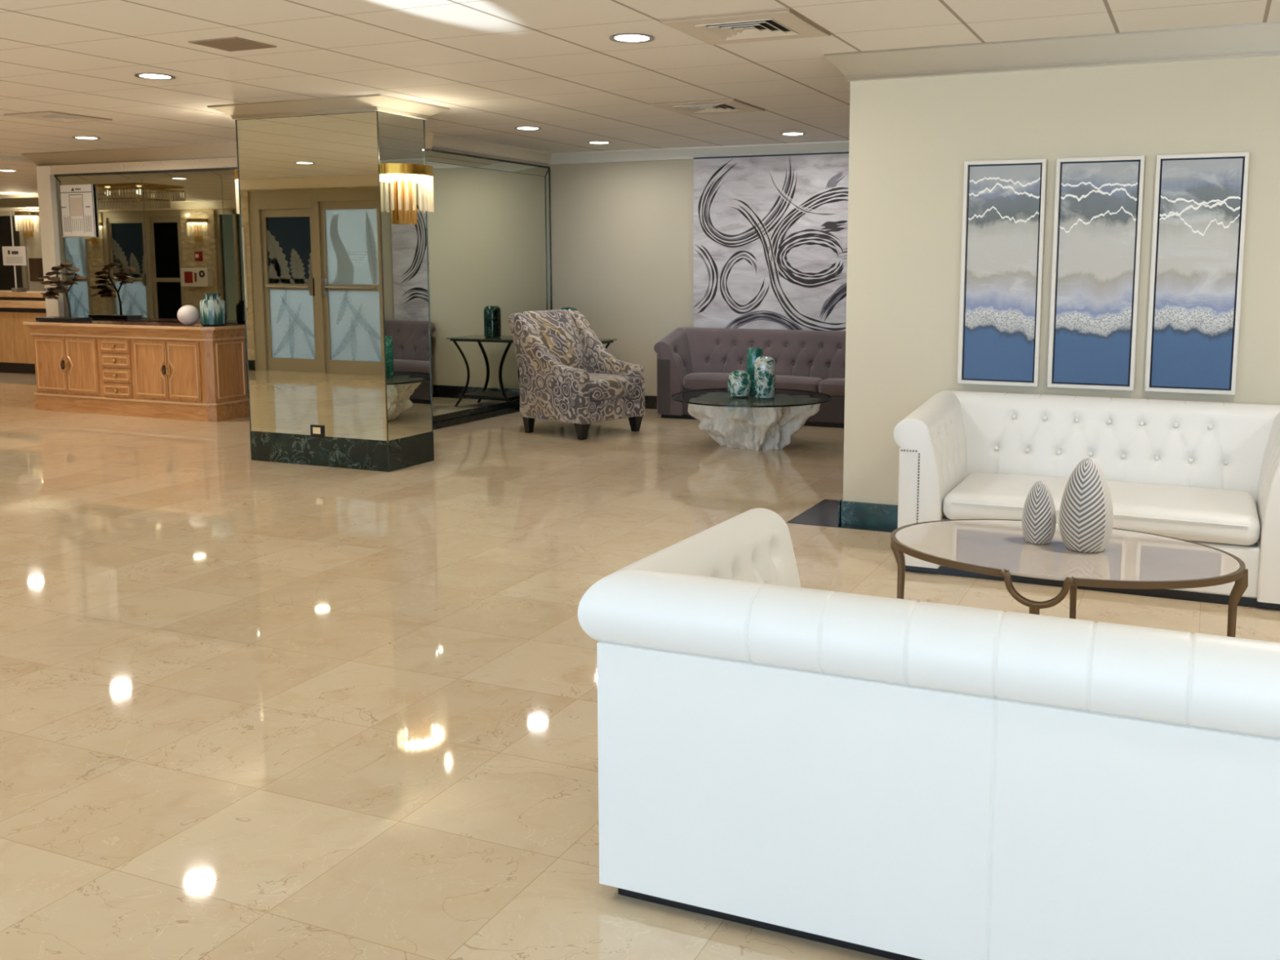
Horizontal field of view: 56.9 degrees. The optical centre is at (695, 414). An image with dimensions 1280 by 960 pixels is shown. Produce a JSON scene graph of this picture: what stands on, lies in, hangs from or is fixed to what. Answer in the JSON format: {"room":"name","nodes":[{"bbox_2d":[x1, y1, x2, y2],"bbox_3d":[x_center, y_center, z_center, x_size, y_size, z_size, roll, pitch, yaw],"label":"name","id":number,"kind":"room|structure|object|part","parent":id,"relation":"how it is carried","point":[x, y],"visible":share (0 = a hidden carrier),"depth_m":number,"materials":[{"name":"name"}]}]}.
{"room":"lobby","nodes":[
{"label":"lobby","id":0,"kind":"room"},
{"bbox_2d":[0,194,44,290],"bbox_3d":[-9.308,-2.171,18.155,10.380,2.448,0.150,3,8,23],"label":"wall","id":1,"kind":"structure","parent":0,"point":[33,244],"depth_m":18.48,"materials":[{"name":"beige paint"}]},
{"bbox_2d":[0,210,29,290],"bbox_3d":[-11.541,-2.160,19.022,2.200,2.200,0.050,3,8,23],"label":"door","id":2,"kind":"structure","parent":1,"relation":"in","point":[6,272],"depth_m":18.63,"materials":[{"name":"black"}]},
{"bbox_2d":[0,155,35,164],"bbox_3d":[-6.008,-2.817,13.802,0.120,0.050,5.000,3,8,23],"label":"trim","id":3,"kind":"structure","parent":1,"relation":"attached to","point":[2,157],"depth_m":11.82,"materials":[{"name":"beige paint"}]},
{"bbox_2d":[0,197,39,208],"bbox_3d":[-9.377,-3.250,17.953,10.300,0.140,0.017,3,8,23],"label":"strip","id":4,"kind":"object","parent":1,"relation":"attached to","point":[30,202],"visible":0.02,"depth_m":18.46,"materials":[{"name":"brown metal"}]},
{"bbox_2d":[13,211,38,236],"bbox_3d":[-10.466,-2.970,18.372,0.430,0.385,0.190,3,8,23],"label":"wall sconce","id":5,"kind":"object","parent":1,"relation":"attached to","point":[26,215],"visible":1,"depth_m":18.38,"materials":[{"name":"gold metal"}]},
{"bbox_2d":[28,257,43,281],"bbox_3d":[-10.351,-2.273,18.504,0.280,0.360,0.020,3,8,23],"label":"wall picture","id":6,"kind":"object","parent":1,"relation":"attached to","point":[35,264],"visible":1,"depth_m":18.49,"materials":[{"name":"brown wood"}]},
{"bbox_2d":[54,146,549,313],"bbox_3d":[-3.385,-1.500,12.978,4.640,2.448,4.720,3,8,23],"label":"wall","id":7,"kind":"structure","parent":0,"point":[432,148],"depth_m":10.68,"materials":[{"name":"beige paint"}]},
{"bbox_2d":[35,165,64,316],"bbox_3d":[-6.372,-1.279,11.685,0.200,2.330,0.060,3,8,23],"label":"trim","id":8,"kind":"structure","parent":7,"relation":"attached to","point":[46,180],"depth_m":11.59,"materials":[{"name":"beige paint"}]},
{"bbox_2d":[51,157,237,174],"bbox_3d":[-4.236,-2.273,10.642,4.440,0.087,0.030,3,8,23],"label":"trim","id":9,"kind":"structure","parent":7,"relation":"attached to","point":[222,162],"depth_m":11.01,"materials":[{"name":"beige"}]},
{"bbox_2d":[53,167,248,392],"bbox_3d":[-4.238,-1.181,10.773,4.394,2.113,0.025,3,8,23],"label":"wall mirror","id":10,"kind":"object","parent":7,"relation":"attached to","point":[165,240],"visible":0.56,"depth_m":11.08,"materials":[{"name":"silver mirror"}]},
{"bbox_2d":[59,184,96,237],"bbox_3d":[-5.976,-1.967,11.402,0.448,0.502,0.016,3,8,23],"label":"notice sheet","id":11,"kind":"object","parent":10,"relation":"attached to","point":[77,201],"visible":1,"depth_m":11.39,"materials":[{"name":"white paper"}]},
{"bbox_3d":[-5.984,-2.007,11.394,0.158,0.180,0.001,3,8,23],"label":"printed panel","id":12,"kind":"part","parent":11,"relation":"part of","materials":[{"name":"beige paper"}]},
{"bbox_3d":[-5.976,-1.724,11.433,0.448,0.012,0.016,3,8,23],"label":"rail","id":13,"kind":"part","parent":11,"relation":"part of","materials":[{"name":"silver metal"}]},
{"bbox_2d":[21,132,552,165],"bbox_3d":[-3.405,-2.644,12.780,4.860,0.128,4.830,3,8,23],"label":"trim","id":14,"kind":"structure","parent":7,"relation":"attached to","point":[432,140],"depth_m":10.87,"materials":[{"name":"beige paint"}]},
{"bbox_2d":[432,399,519,430],"bbox_3d":[-1.831,-0.043,10.820,0.065,0.110,2.090,3,8,23],"label":"baseboard","id":15,"kind":"structure","parent":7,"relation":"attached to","point":[448,420],"depth_m":10.48,"materials":[{"name":"black stone"}]},
{"bbox_2d":[425,148,551,416],"bbox_3d":[-1.835,-1.194,10.673,0.017,2.212,2.086,3,8,23],"label":"wall mirror","id":16,"kind":"object","parent":7,"relation":"attached to","point":[489,220],"visible":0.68,"depth_m":10.50,"materials":[{"name":"silver metal"}]},
{"bbox_2d":[207,93,449,471],"bbox_3d":[-2.504,-0.888,8.216,1.445,2.448,0.750,3,8,23],"label":"column","id":17,"kind":"structure","parent":0,"point":[336,290],"depth_m":7.98,"materials":[{"name":"silver metal"}]},
{"bbox_2d":[234,168,238,180],"bbox_3d":[-3.139,-1.538,8.410,0.190,0.385,0.430,3,8,23],"label":"wall sconce","id":18,"kind":"object","parent":17,"relation":"attached to","point":[236,176],"visible":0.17,"depth_m":8.20,"materials":[{"name":"gold metal"}]},
{"bbox_3d":[-2.601,-0.921,7.987,1.187,2.150,0.010,3,8,23],"label":"mirror panel","id":19,"kind":"part","parent":17,"relation":"part of","materials":[{"name":"silver metal"}]},
{"bbox_2d":[310,424,324,437],"bbox_3d":[-2.602,0.115,8.107,0.115,0.085,0.012,3,8,23],"label":"wall outlet","id":20,"kind":"object","parent":17,"relation":"attached to","point":[316,431],"visible":1,"depth_m":8.10,"materials":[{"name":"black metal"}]},
{"bbox_2d":[312,426,320,434],"bbox_3d":[-2.603,0.110,8.103,0.065,0.045,0.004,3,8,23],"label":"socket","id":21,"kind":"object","parent":20,"relation":"attached to","point":[316,430],"depth_m":8.10,"materials":[{"name":"beige plastic"}]},
{"bbox_3d":[-2.502,-2.060,8.065,1.445,0.086,0.750,3,8,23],"label":"crown moulding","id":22,"kind":"part","parent":17,"relation":"part of","materials":[{"name":"beige paint"}]},
{"bbox_3d":[-1.962,-0.918,7.975,0.010,2.150,0.492,3,8,23],"label":"mirror panel","id":23,"kind":"part","parent":17,"relation":"part of","materials":[{"name":"silver metal"}]},
{"bbox_2d":[382,163,433,224],"bbox_3d":[-1.868,-1.466,7.864,0.190,0.385,0.430,3,8,23],"label":"wall sconce","id":24,"kind":"object","parent":17,"relation":"attached to","point":[406,186],"visible":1,"depth_m":7.82,"materials":[{"name":"gold metal"}]},
{"bbox_2d":[549,159,693,395],"bbox_3d":[2.168,-1.136,10.197,7.780,2.448,0.150,3,8,23],"label":"wall","id":25,"kind":"structure","parent":0,"point":[622,233],"depth_m":11.31,"materials":[{"name":"beige paint"}]},
{"bbox_2d":[644,395,657,408],"bbox_3d":[2.099,0.024,10.279,7.550,0.125,0.025,3,8,23],"label":"baseboard","id":26,"kind":"structure","parent":25,"relation":"attached to","point":[651,402],"depth_m":11.35,"materials":[{"name":"black stone"}]},
{"bbox_2d":[549,140,848,164],"bbox_3d":[2.053,-2.291,9.968,7.630,0.100,0.090,3,8,23],"label":"trim","id":27,"kind":"structure","parent":25,"relation":"attached to","point":[671,153],"depth_m":10.85,"materials":[{"name":"white paint"}]},
{"bbox_2d":[693,151,848,331],"bbox_3d":[1.046,-1.488,10.533,2.300,1.657,0.049,3,8,23],"label":"abstract canvas","id":28,"kind":"object","parent":25,"relation":"attached to","point":[771,231],"visible":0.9,"depth_m":10.66,"materials":[{"name":"fabric"}]},
{"bbox_2d":[0,372,1279,959],"bbox_3d":[-5.454,0.473,7.662,26.400,0.120,16.900,3,8,23],"label":"floor","id":29,"kind":"structure","parent":0,"point":[250,709],"depth_m":4.09,"materials":[{"name":"beige stone"}]},
{"bbox_2d":[0,289,46,373],"bbox_3d":[-9.288,-1.114,15.523,7.600,1.020,0.830,3,8,23],"label":"desk","id":30,"kind":"object","parent":29,"relation":"on","point":[16,342],"visible":0.26,"depth_m":14.82,"materials":[{"name":"brown wood"}]},
{"bbox_3d":[-8.848,-1.036,15.352,0.942,0.640,0.750,3,8,23],"label":"panel","id":31,"kind":"part","parent":30,"relation":"part of","materials":[{"name":"brown wood"}]},
{"bbox_2d":[9,208,39,292],"bbox_3d":[-8.220,-2.055,14.777,0.966,1.040,0.140,3,8,23],"label":"screen","id":32,"kind":"object","parent":30,"relation":"on","point":[13,290],"visible":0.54,"depth_m":14.94,"materials":[{"name":"plastic"}]},
{"bbox_2d":[2,246,26,265],"bbox_3d":[-8.636,-2.012,14.945,0.420,0.240,0.008,3,8,23],"label":"notice sheet","id":33,"kind":"object","parent":32,"relation":"attached to","point":[12,255],"visible":1,"depth_m":14.94,"materials":[{"name":"white paper"}]},
{"bbox_3d":[-7.977,-0.987,14.978,0.942,0.640,0.750,3,8,23],"label":"panel","id":34,"kind":"part","parent":30,"relation":"part of","materials":[{"name":"brown wood"}]},
{"bbox_2d":[22,320,248,422],"bbox_3d":[-5.192,-0.429,10.942,2.312,0.837,0.491,3,8,23],"label":"sideboard","id":35,"kind":"object","parent":29,"relation":"on","point":[172,371],"visible":0.98,"depth_m":10.66,"materials":[{"name":"brown wood"}]},
{"bbox_3d":[-6.071,-0.471,11.092,0.364,0.471,0.017,3,8,23],"label":"panel moulding","id":36,"kind":"part","parent":35,"relation":"part of","materials":[{"name":"brown wood"}]},
{"bbox_3d":[-6.066,-0.472,11.101,0.405,0.510,0.016,3,8,23],"label":"door","id":37,"kind":"part","parent":35,"relation":"part of","materials":[{"name":"brown wood"}]},
{"bbox_3d":[-5.908,-0.466,11.014,0.040,0.089,0.024,3,8,23],"label":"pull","id":38,"kind":"part","parent":35,"relation":"part of","materials":[{"name":"brown metal"}]},
{"bbox_2d":[35,262,92,321],"bbox_3d":[-6.036,-1.170,11.234,0.577,0.556,0.182,3,8,23],"label":"bonsai","id":39,"kind":"object","parent":35,"relation":"on","point":[53,291],"visible":1,"depth_m":11.21,"materials":[{"name":"black wood"}]},
{"bbox_2d":[35,316,92,321],"bbox_3d":[-6.039,-0.912,11.267,0.540,0.035,0.180,3,8,23],"label":"tray","id":40,"kind":"object","parent":35,"relation":"on","point":[38,318],"depth_m":11.18,"materials":[{"name":"black wood"}]},
{"bbox_3d":[-5.858,-0.463,10.993,0.040,0.089,0.024,3,8,23],"label":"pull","id":41,"kind":"part","parent":35,"relation":"part of","materials":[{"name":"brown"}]},
{"bbox_3d":[-5.694,-0.450,10.931,0.354,0.471,0.017,3,8,23],"label":"panel moulding","id":42,"kind":"part","parent":35,"relation":"part of","materials":[{"name":"brown wood"}]},
{"bbox_3d":[-5.690,-0.451,10.940,0.395,0.510,0.016,3,8,23],"label":"door","id":43,"kind":"part","parent":35,"relation":"part of","materials":[{"name":"brown wood"}]},
{"bbox_3d":[-5.293,-0.625,10.733,0.319,0.083,0.017,3,8,23],"label":"panel moulding","id":44,"kind":"part","parent":35,"relation":"part of","materials":[{"name":"brown wood"}]},
{"bbox_3d":[-5.293,-0.490,10.750,0.319,0.083,0.017,3,8,23],"label":"panel moulding","id":45,"kind":"part","parent":35,"relation":"part of","materials":[{"name":"brown wood"}]},
{"bbox_3d":[-5.289,-0.626,10.742,0.360,0.122,0.016,3,8,23],"label":"drawer","id":46,"kind":"part","parent":35,"relation":"part of","materials":[{"name":"brown wood"}]},
{"bbox_3d":[-5.293,-0.355,10.768,0.319,0.083,0.017,3,8,23],"label":"panel moulding","id":47,"kind":"part","parent":35,"relation":"part of","materials":[{"name":"brown wood"}]},
{"bbox_3d":[-5.289,-0.491,10.759,0.360,0.122,0.016,3,8,23],"label":"drawer","id":48,"kind":"part","parent":35,"relation":"part of","materials":[{"name":"brown wood"}]},
{"bbox_3d":[-5.293,-0.220,10.785,0.319,0.083,0.017,3,8,23],"label":"panel moulding","id":49,"kind":"part","parent":35,"relation":"part of","materials":[{"name":"brown wood"}]},
{"bbox_3d":[-5.289,-0.356,10.777,0.360,0.122,0.016,3,8,23],"label":"drawer","id":50,"kind":"part","parent":35,"relation":"part of","materials":[{"name":"brown wood"}]},
{"bbox_3d":[-5.289,-0.221,10.794,0.360,0.122,0.016,3,8,23],"label":"drawer","id":51,"kind":"part","parent":35,"relation":"part of","materials":[{"name":"brown wood"}]},
{"bbox_3d":[-5.188,-0.777,10.907,2.270,0.080,0.470,3,8,23],"label":"cornice","id":52,"kind":"part","parent":35,"relation":"part of","materials":[{"name":"brown wood"}]},
{"bbox_3d":[-5.184,-0.087,11.006,2.224,0.142,0.447,3,8,23],"label":"moulding","id":53,"kind":"part","parent":35,"relation":"part of","materials":[{"name":"brown wood"}]},
{"bbox_3d":[-4.898,-0.405,10.589,0.359,0.471,0.017,3,8,23],"label":"panel moulding","id":54,"kind":"part","parent":35,"relation":"part of","materials":[{"name":"brown wood"}]},
{"bbox_3d":[-4.894,-0.406,10.598,0.400,0.510,0.016,3,8,23],"label":"door","id":55,"kind":"part","parent":35,"relation":"part of","materials":[{"name":"brown wood"}]},
{"bbox_3d":[-4.738,-0.400,10.512,0.040,0.089,0.024,3,8,23],"label":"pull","id":56,"kind":"part","parent":35,"relation":"part of","materials":[{"name":"brown metal"}]},
{"bbox_3d":[-4.688,-0.397,10.491,0.040,0.089,0.024,3,8,23],"label":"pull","id":57,"kind":"part","parent":35,"relation":"part of","materials":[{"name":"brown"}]},
{"bbox_3d":[-4.531,-0.385,10.431,0.339,0.471,0.017,3,8,23],"label":"panel moulding","id":58,"kind":"part","parent":35,"relation":"part of","materials":[{"name":"brown wood"}]},
{"bbox_3d":[-4.527,-0.386,10.440,0.380,0.510,0.016,3,8,23],"label":"door","id":59,"kind":"part","parent":35,"relation":"part of","materials":[{"name":"brown wood"}]},
{"bbox_2d":[177,305,199,324],"bbox_3d":[-4.535,-0.890,10.547,0.190,0.179,0.190,3,8,23],"label":"ball","id":60,"kind":"object","parent":35,"relation":"on","point":[186,314],"visible":0.99,"depth_m":10.48,"materials":[{"name":"beige ceramic"}]},
{"bbox_2d":[200,293,226,326],"bbox_3d":[-4.274,-0.929,10.439,0.212,0.285,0.212,3,8,23],"label":"vase","id":61,"kind":"object","parent":35,"relation":"on","point":[212,308],"visible":1,"depth_m":10.36,"materials":[{"name":"ceramic"}]},
{"bbox_3d":[-4.159,-0.400,10.553,0.015,0.497,0.322,3,8,23],"label":"moulding","id":62,"kind":"part","parent":35,"relation":"part of","materials":[{"name":"brown wood"}]},
{"bbox_2d":[508,309,644,439],"bbox_3d":[-0.979,-0.356,9.781,0.872,0.998,0.750,6,9,39],"label":"armchair","id":63,"kind":"object","parent":29,"relation":"on","point":[566,374],"visible":1,"depth_m":9.63,"materials":[{"name":"fabric"}]},
{"bbox_3d":[-1.377,0.083,9.758,0.075,0.132,0.075,6,9,39],"label":"leg","id":64,"kind":"part","parent":63,"relation":"part of","materials":[{"name":"black wood"}]},
{"bbox_3d":[-1.189,-0.383,9.532,0.860,0.855,0.105,6,9,39],"label":"arm","id":65,"kind":"part","parent":63,"relation":"part of","materials":[{"name":"fabric"}]},
{"bbox_3d":[-1.171,-0.441,9.932,0.364,0.868,0.564,6,9,39],"label":"backrest","id":66,"kind":"part","parent":63,"relation":"part of","materials":[{"name":"fabric"}]},
{"bbox_3d":[-0.901,0.133,9.370,0.091,0.132,0.091,6,9,39],"label":"leg","id":67,"kind":"part","parent":63,"relation":"part of","materials":[{"name":"black wood"}]},
{"bbox_3d":[-0.777,-0.446,10.024,0.860,0.855,0.105,6,9,39],"label":"arm","id":68,"kind":"part","parent":63,"relation":"part of","materials":[{"name":"fabric"}]},
{"bbox_2d":[588,373,636,400],"bbox_3d":[-0.863,-0.239,9.700,0.572,0.183,0.556,6,9,39],"label":"seat cushion","id":69,"kind":"object","parent":63,"relation":"on","point":[602,386],"depth_m":9.54,"materials":[{"name":"fabric"}]},
{"bbox_3d":[-0.927,-0.069,9.774,0.688,0.170,0.564,6,9,39],"label":"seat frame","id":70,"kind":"part","parent":63,"relation":"part of","materials":[{"name":"fabric"}]},
{"bbox_3d":[-0.502,0.073,9.846,0.091,0.132,0.091,6,9,39],"label":"leg","id":71,"kind":"part","parent":63,"relation":"part of","materials":[{"name":"black wood"}]},
{"bbox_2d":[599,338,615,348],"bbox_3d":[-1.190,-0.372,11.196,0.740,0.681,0.520,3,8,23],"label":"end table","id":72,"kind":"object","parent":29,"relation":"on","point":[607,341],"visible":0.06,"depth_m":11.16,"materials":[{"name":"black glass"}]},
{"bbox_2d":[560,306,577,311],"bbox_3d":[-1.193,-0.859,11.124,0.168,0.302,0.168,3,8,23],"label":"vase","id":73,"kind":"object","parent":72,"relation":"on","point":[571,308],"visible":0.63,"depth_m":11.05,"materials":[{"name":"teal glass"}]},
{"bbox_3d":[-1.190,-0.688,11.155,0.700,0.020,0.440,3,8,23],"label":"frame","id":74,"kind":"part","parent":72,"relation":"part of","materials":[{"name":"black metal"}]},
{"bbox_3d":[-1.190,-0.704,11.153,0.740,0.012,0.520,3,8,23],"label":"glass","id":75,"kind":"part","parent":72,"relation":"part of","materials":[{"name":"glass"}]},
{"bbox_2d":[653,327,845,428],"bbox_3d":[1.142,-0.320,10.302,3.080,0.800,0.560,3,8,23],"label":"sofa","id":76,"kind":"object","parent":29,"relation":"on","point":[689,358],"visible":0.46,"depth_m":10.57,"materials":[{"name":"fabric"}]},
{"bbox_3d":[-0.285,-0.254,10.632,0.123,0.491,0.011,3,8,23],"label":"arm panel","id":77,"kind":"part","parent":76,"relation":"part of","materials":[{"name":"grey fabric"}]},
{"bbox_2d":[683,372,822,392],"bbox_3d":[0.508,-0.283,10.442,1.264,0.150,0.265,3,8,23],"label":"seat cushion","id":78,"kind":"object","parent":76,"relation":"on","point":[811,381],"depth_m":10.42,"materials":[{"name":"fabric"}]},
{"bbox_2d":[818,377,844,396],"bbox_3d":[1.674,-0.218,9.942,1.264,0.150,0.265,3,8,23],"label":"seat cushion","id":79,"kind":"object","parent":76,"relation":"on","point":[833,387],"depth_m":10.03,"materials":[{"name":"fabric"}]},
{"bbox_2d":[671,387,831,450],"bbox_3d":[0.426,0.050,9.038,1.230,0.385,1.230,3,8,23],"label":"table","id":80,"kind":"object","parent":29,"relation":"on","point":[749,422],"visible":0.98,"depth_m":8.82,"materials":[{"name":"white stone"}]},
{"bbox_2d":[727,369,751,396],"bbox_3d":[0.334,-0.236,8.976,0.180,0.196,0.180,3,8,23],"label":"glass vase","id":81,"kind":"object","parent":80,"relation":"on","point":[739,382],"visible":1,"depth_m":8.91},
{"bbox_3d":[0.426,-0.141,9.014,1.224,0.001,1.224,3,8,23],"label":"glass","id":82,"kind":"part","parent":80,"relation":"part of","materials":[{"name":"clear glass"}]},
{"bbox_2d":[746,347,763,393],"bbox_3d":[0.464,-0.344,9.202,0.124,0.352,0.124,3,8,23],"label":"glass vase","id":83,"kind":"object","parent":80,"relation":"on","point":[753,353],"visible":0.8,"depth_m":9.15,"materials":[{"name":"green glass"}]},
{"bbox_2d":[754,356,775,398],"bbox_3d":[0.524,-0.284,8.920,0.164,0.306,0.164,3,8,23],"label":"glass vase","id":84,"kind":"object","parent":80,"relation":"on","point":[764,366],"visible":1,"depth_m":8.86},
{"bbox_2d":[786,498,897,532],"bbox_3d":[1.011,0.565,6.524,0.830,0.003,0.690,3,8,23],"label":"floor border","id":85,"kind":"object","parent":29,"relation":"on","point":[825,513],"depth_m":6.46,"materials":[{"name":"black stone"}]},
{"bbox_2d":[577,507,1279,959],"bbox_3d":[0.729,0.696,2.613,1.740,0.737,0.915,3,8,23],"label":"sofa","id":86,"kind":"object","parent":29,"relation":"on","point":[895,779],"visible":1,"depth_m":2.27,"materials":[{"name":"white leather"}]},
{"bbox_2d":[890,519,1248,637],"bbox_3d":[1.254,0.664,4.096,1.192,0.426,0.827,4,8,26],"label":"coffee table","id":87,"kind":"object","parent":29,"relation":"on","point":[1131,559],"visible":0.83,"depth_m":3.94,"materials":[{"name":"glass"}]},
{"bbox_3d":[0.745,0.638,4.348,0.055,0.412,0.030,4,8,26],"label":"leg","id":88,"kind":"part","parent":87,"relation":"part of","materials":[{"name":"brown metal"}]},
{"bbox_3d":[1.077,0.709,3.743,0.234,0.425,0.031,4,8,26],"label":"leg","id":89,"kind":"part","parent":87,"relation":"part of","materials":[{"name":"brown metal"}]},
{"bbox_2d":[1021,480,1056,544],"bbox_3d":[1.204,0.339,4.130,0.117,0.218,0.117,1,7,5],"label":"egg ornament","id":90,"kind":"object","parent":87,"relation":"on","point":[1038,521],"visible":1,"depth_m":4.09,"materials":[{"name":"grey ceramic"}]},
{"bbox_3d":[1.431,0.619,4.450,0.234,0.425,0.031,4,8,26],"label":"leg","id":91,"kind":"part","parent":87,"relation":"part of","materials":[{"name":"brown metal"}]},
{"bbox_2d":[1058,457,1113,552],"bbox_3d":[1.335,0.304,4.025,0.176,0.315,0.177,5,9,33],"label":"egg ornament","id":92,"kind":"object","parent":87,"relation":"on","point":[1086,518],"visible":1,"depth_m":3.97,"materials":[{"name":"grey ceramic"}]},
{"bbox_3d":[1.764,0.704,3.846,0.055,0.412,0.030,4,8,26],"label":"leg","id":93,"kind":"part","parent":87,"relation":"part of","materials":[{"name":"brown metal"}]},
{"bbox_2d":[893,390,1279,609],"bbox_3d":[1.853,0.334,5.378,1.735,0.755,0.875,3,8,23],"label":"sofa","id":94,"kind":"object","parent":29,"relation":"on","point":[1204,473],"visible":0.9,"depth_m":5.38,"materials":[{"name":"white leather"}]},
{"bbox_3d":[0.960,0.376,5.297,0.090,0.441,0.008,3,8,23],"label":"nailhead trim","id":95,"kind":"part","parent":94,"relation":"part of","materials":[{"name":"grey metal"}]},
{"bbox_2d":[942,472,1260,545],"bbox_3d":[1.811,0.401,5.289,1.289,0.145,0.632,3,8,23],"label":"seat cushion","id":96,"kind":"object","parent":94,"relation":"on","point":[1206,511],"depth_m":5.15,"materials":[{"name":"white leather"}]},
{"bbox_2d":[0,0,1279,195],"bbox_3d":[-5.450,-2.074,7.335,26.400,0.120,16.900,3,8,23],"label":"ceiling","id":97,"kind":"structure","parent":0,"point":[499,67],"depth_m":6.12,"materials":[{"name":"tile"}]},
{"bbox_2d":[0,169,17,171],"bbox_3d":[-7.967,-2.821,13.632,0.214,0.006,0.214,3,8,23],"label":"recessed light","id":98,"kind":"object","parent":97,"relation":"in","point":[0,170],"visible":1,"depth_m":13.66,"materials":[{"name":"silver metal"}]},
{"bbox_2d":[4,111,112,123],"bbox_3d":[-4.644,-2.167,8.603,0.462,0.016,0.522,3,8,23],"label":"ceiling vent","id":99,"kind":"object","parent":97,"relation":"in","point":[52,116],"visible":1,"depth_m":8.54,"materials":[{"name":"beige metal"}]},
{"bbox_2d":[72,136,100,139],"bbox_3d":[-5.192,-2.358,10.048,0.214,0.006,0.214,3,8,23],"label":"recessed light","id":100,"kind":"object","parent":97,"relation":"in","point":[74,137],"visible":1,"depth_m":10.05,"materials":[{"name":"silver metal"}]},
{"bbox_2d":[134,73,175,79],"bbox_3d":[-3.084,-1.930,6.730,0.214,0.006,0.214,3,8,23],"label":"recessed light","id":101,"kind":"object","parent":97,"relation":"in","point":[147,76],"visible":1,"depth_m":6.72,"materials":[{"name":"silver metal"}]},
{"bbox_2d":[187,36,276,51],"bbox_3d":[-2.251,-1.800,5.736,0.300,0.008,0.270,3,8,23],"label":"ceiling vent","id":102,"kind":"object","parent":97,"relation":"in","point":[232,43],"visible":1,"depth_m":5.71,"materials":[{"name":"beige metal"}]},
{"bbox_2d":[514,126,541,130],"bbox_3d":[-1.320,-2.256,9.292,0.214,0.006,0.214,3,8,23],"label":"recessed light","id":103,"kind":"object","parent":97,"relation":"in","point":[526,128],"visible":1,"depth_m":9.30,"materials":[{"name":"silver metal"}]},
{"bbox_2d":[586,141,611,144],"bbox_3d":[-0.848,-2.396,10.389,0.214,0.006,0.214,3,8,23],"label":"recessed light","id":104,"kind":"object","parent":97,"relation":"in","point":[590,142],"visible":1,"depth_m":10.36,"materials":[{"name":"silver metal"}]},
{"bbox_2d":[608,33,654,43],"bbox_3d":[-0.300,-1.777,5.567,0.214,0.006,0.214,3,8,23],"label":"recessed light","id":105,"kind":"object","parent":97,"relation":"in","point":[623,37],"visible":1,"depth_m":5.56,"materials":[{"name":"silver metal"}]},
{"bbox_2d":[648,98,765,115],"bbox_3d":[0.087,-2.084,8.002,0.607,0.016,0.592,3,8,23],"label":"ceiling vent","id":106,"kind":"object","parent":97,"relation":"in","point":[722,105],"visible":1,"depth_m":7.95,"materials":[{"name":"beige metal"}]},
{"bbox_2d":[659,8,831,44],"bbox_3d":[0.235,-1.739,5.312,0.599,0.016,0.592,3,8,23],"label":"ceiling vent","id":107,"kind":"object","parent":97,"relation":"in","point":[779,24],"visible":1,"depth_m":5.27,"materials":[{"name":"beige metal"}]},
{"bbox_2d":[779,132,805,135],"bbox_3d":[0.799,-2.301,9.667,0.214,0.006,0.214,3,8,23],"label":"recessed light","id":108,"kind":"object","parent":97,"relation":"in","point":[785,133],"visible":1,"depth_m":9.67,"materials":[{"name":"silver metal"}]},
{"bbox_2d":[843,55,1279,505],"bbox_3d":[3.944,-0.467,4.996,6.750,2.448,0.260,3,8,23],"label":"wall","id":109,"kind":"structure","parent":0,"point":[911,140],"depth_m":5.85,"materials":[{"name":"beige paint"}]},
{"bbox_2d":[838,497,897,528],"bbox_3d":[3.929,0.685,5.139,6.770,0.125,0.280,3,8,23],"label":"baseboard","id":110,"kind":"structure","parent":109,"relation":"attached to","point":[872,514],"depth_m":6.28,"materials":[{"name":"teal stone"}]},
{"bbox_2d":[957,158,1047,386],"bbox_3d":[1.521,-0.699,5.859,0.397,1.108,0.042,3,8,23],"label":"framed painting","id":111,"kind":"object","parent":109,"relation":"attached to","point":[1004,206],"visible":1,"depth_m":5.85,"materials":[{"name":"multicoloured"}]},
{"bbox_2d":[823,21,1279,82],"bbox_3d":[3.895,-1.621,4.870,6.860,0.128,0.480,3,8,23],"label":"trim","id":112,"kind":"structure","parent":109,"relation":"attached to","point":[1255,39],"depth_m":5.59,"materials":[{"name":"white paint"}]},
{"bbox_2d":[1047,155,1145,391],"bbox_3d":[1.928,-0.676,5.684,0.402,1.108,0.042,3,8,23],"label":"framed painting","id":113,"kind":"object","parent":109,"relation":"attached to","point":[1099,202],"visible":1,"depth_m":5.67,"materials":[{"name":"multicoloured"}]},
{"bbox_2d":[1144,151,1249,395],"bbox_3d":[2.339,-0.653,5.508,0.397,1.108,0.042,3,8,23],"label":"framed painting","id":114,"kind":"object","parent":109,"relation":"attached to","point":[1200,211],"visible":1,"depth_m":5.50,"materials":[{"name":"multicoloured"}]}
]}

